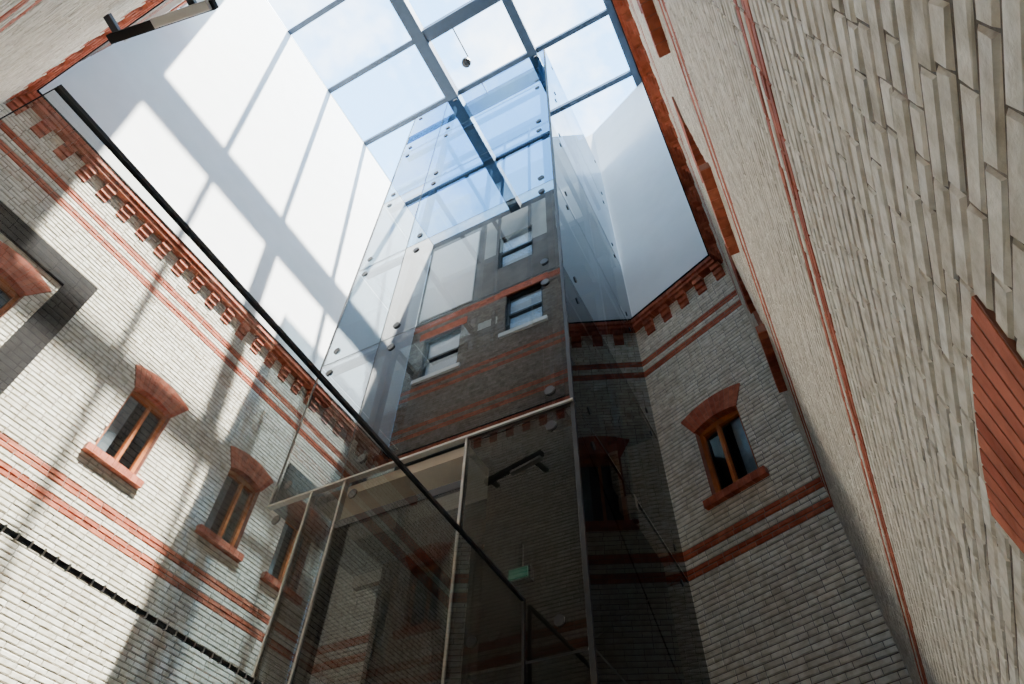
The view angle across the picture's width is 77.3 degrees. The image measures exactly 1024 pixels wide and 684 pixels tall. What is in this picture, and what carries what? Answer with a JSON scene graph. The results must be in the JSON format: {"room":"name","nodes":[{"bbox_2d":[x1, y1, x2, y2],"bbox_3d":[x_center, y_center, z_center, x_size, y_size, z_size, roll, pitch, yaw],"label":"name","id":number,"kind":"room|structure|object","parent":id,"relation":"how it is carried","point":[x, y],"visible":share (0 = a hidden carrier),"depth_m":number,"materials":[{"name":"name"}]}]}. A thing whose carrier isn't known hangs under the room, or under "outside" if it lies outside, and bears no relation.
{"room":"glass-roofed atrium","nodes":[
{"label":"glass-roofed atrium","id":0,"kind":"room"},
{"bbox_2d":[0,0,186,103],"bbox_3d":[-4.328,-4.085,6.952,9.890,19.000,0.368,-22,-55,18],"label":"wall","id":1,"kind":"structure","parent":0,"point":[36,35],"depth_m":7.48,"materials":[{"name":"beige brick"}]},
{"bbox_2d":[6,0,165,100],"bbox_3d":[-4.169,-5.933,9.562,9.890,0.610,0.120,-22,-55,18],"label":"trim","id":2,"kind":"structure","parent":1,"relation":"attached to","point":[130,18],"depth_m":10.58,"materials":[{"name":"red brick"}]},
{"bbox_2d":[123,0,185,41],"bbox_3d":[-7.442,-7.513,14.020,1.800,2.500,0.400,-22,-55,18],"label":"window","id":3,"kind":"structure","parent":1,"relation":"in","point":[175,4],"depth_m":13.04,"materials":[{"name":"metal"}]},
{"bbox_2d":[103,0,218,43],"bbox_3d":[-4.779,-4.377,8.550,1.626,0.200,0.674,-22,-55,18],"label":"box","id":4,"kind":"object","parent":1,"relation":"attached to","point":[194,9],"visible":0.94,"depth_m":8.54,"materials":[{"name":"grey metal"}]},
{"bbox_2d":[0,0,390,683],"bbox_3d":[-6.477,-0.546,13.450,0.368,24.600,9.750,-22,-55,18],"label":"wall","id":5,"kind":"structure","parent":0,"point":[142,544],"depth_m":12.01,"materials":[{"name":"white brick"}]},
{"bbox_2d":[0,241,51,318],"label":"window","id":6,"kind":"structure","parent":5,"relation":"in","point":[22,280],"depth_m":9.93,"materials":[{"name":"red brick"}]},
{"bbox_2d":[0,201,97,394],"bbox_3d":[-7.724,-0.734,9.330,0.058,2.980,2.200,-22,-55,18],"label":"surround","id":7,"kind":"object","parent":5,"relation":"attached to","point":[33,336],"visible":1,"depth_m":10.14,"materials":[{"name":"brick"}]},
{"bbox_2d":[81,364,188,489],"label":"window","id":8,"kind":"structure","parent":5,"relation":"in","point":[125,444],"depth_m":11.32,"materials":[{"name":"brown wood"}]},
{"bbox_2d":[6,91,315,404],"bbox_3d":[-6.226,-0.891,13.674,0.220,0.610,9.750,-22,-55,18],"label":"trim","id":9,"kind":"structure","parent":5,"relation":"attached to","point":[52,119],"depth_m":12.73,"materials":[{"name":"red brick"}]},
{"bbox_2d":[194,446,273,562],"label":"window","id":10,"kind":"structure","parent":5,"relation":"in","point":[217,529],"depth_m":12.63,"materials":[{"name":"brown wood"}]},
{"bbox_2d":[260,521,297,591],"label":"window","id":11,"kind":"structure","parent":5,"relation":"in","point":[274,576],"depth_m":13.21,"materials":[{"name":"red wood"}]},
{"bbox_2d":[267,0,641,181],"bbox_3d":[-1.688,-9.793,21.627,10.400,0.600,11.030,-22,-55,18],"label":"skylight","id":12,"kind":"object","parent":5,"relation":"on","point":[421,37],"visible":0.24,"depth_m":21.35,"materials":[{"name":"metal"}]},
{"bbox_2d":[453,28,470,67],"bbox_3d":[-1.702,-9.694,21.039,0.320,0.860,1.206,-22,-55,18],"label":"ceiling spotlight","id":13,"kind":"object","parent":12,"relation":"hanging from","point":[466,62],"visible":1,"depth_m":21.00,"materials":[{"name":"grey metal"}]},
{"bbox_2d":[0,84,525,683],"bbox_3d":[-0.999,1.961,2.450,0.205,4.518,4.820,-22,-55,18],"label":"metal frame","id":14,"kind":"object","parent":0,"point":[62,92],"depth_m":3.25,"materials":[{"name":"black metal"}]},
{"bbox_2d":[561,133,711,683],"bbox_3d":[-0.593,1.562,15.021,7.670,24.600,0.368,-22,-55,18],"label":"wall","id":15,"kind":"structure","parent":0,"point":[590,139],"depth_m":14.88,"materials":[{"name":"grey brick"}]},
{"bbox_2d":[593,82,912,683],"bbox_3d":[3.629,-0.520,13.249,0.368,24.600,2.400,34,-58,-23],"label":"wall","id":16,"kind":"structure","parent":0,"point":[781,593],"depth_m":9.57,"materials":[{"name":"grey brick"}]},
{"bbox_2d":[631,255,725,335],"bbox_3d":[3.417,-0.913,13.444,0.240,0.610,2.400,34,-58,-23],"label":"trim","id":17,"kind":"structure","parent":16,"relation":"attached to","point":[695,276],"depth_m":13.42,"materials":[{"name":"red brick"}]},
{"bbox_2d":[681,383,769,510],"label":"window","id":18,"kind":"structure","parent":16,"relation":"in","point":[737,469],"depth_m":10.81,"materials":[{"name":"brown wood"}]},
{"bbox_2d":[628,0,1023,683],"bbox_3d":[2.278,-0.758,5.538,0.359,12.850,8.850,-22,-55,18],"label":"wall","id":19,"kind":"structure","parent":0,"point":[865,158],"depth_m":1.98,"materials":[{"name":"beige brick"}]},
{"bbox_2d":[636,0,670,57],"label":"window","id":20,"kind":"structure","parent":19,"relation":"in","point":[647,8],"depth_m":5.57,"materials":[{"name":"red brick"}]},
{"bbox_2d":[611,0,722,262],"bbox_3d":[2.137,-4.595,10.503,0.220,0.610,8.850,-22,-55,18],"label":"trim","id":21,"kind":"structure","parent":19,"relation":"attached to","point":[628,25],"depth_m":11.15,"materials":[{"name":"red brick"}]},
{"bbox_2d":[671,97,739,255],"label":"window","id":22,"kind":"structure","parent":19,"relation":"in","point":[703,167],"depth_m":6.78,"materials":[{"name":"red brick"}]},
{"bbox_2d":[724,244,786,392],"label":"window","id":23,"kind":"structure","parent":19,"relation":"in","point":[763,335],"depth_m":8.10,"materials":[{"name":"red brick"}]},
{"bbox_2d":[971,295,1023,553],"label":"window","id":24,"kind":"structure","parent":19,"relation":"in","point":[997,368],"depth_m":1.29,"materials":[{"name":"red brick"}]},
{"bbox_3d":[-2.097,5.530,2.321,10.800,0.200,10.900,-22,-55,18],"label":"floor","id":25,"kind":"structure","parent":0,"visible":0},
{"bbox_2d":[249,49,710,683],"bbox_3d":[-0.249,0.445,11.940,4.438,21.218,4.190,-22,-55,18],"label":"glass elevator shaft","id":26,"kind":"object","parent":25,"relation":"on","point":[482,332],"visible":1,"depth_m":8.04,"materials":[{"name":"clear glass"}]},
{"bbox_2d":[433,672,476,683],"bbox_3d":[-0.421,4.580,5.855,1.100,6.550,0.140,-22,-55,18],"label":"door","id":27,"kind":"structure","parent":26,"relation":"attached to","point":[471,674],"depth_m":7.12,"materials":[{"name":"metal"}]}
]}

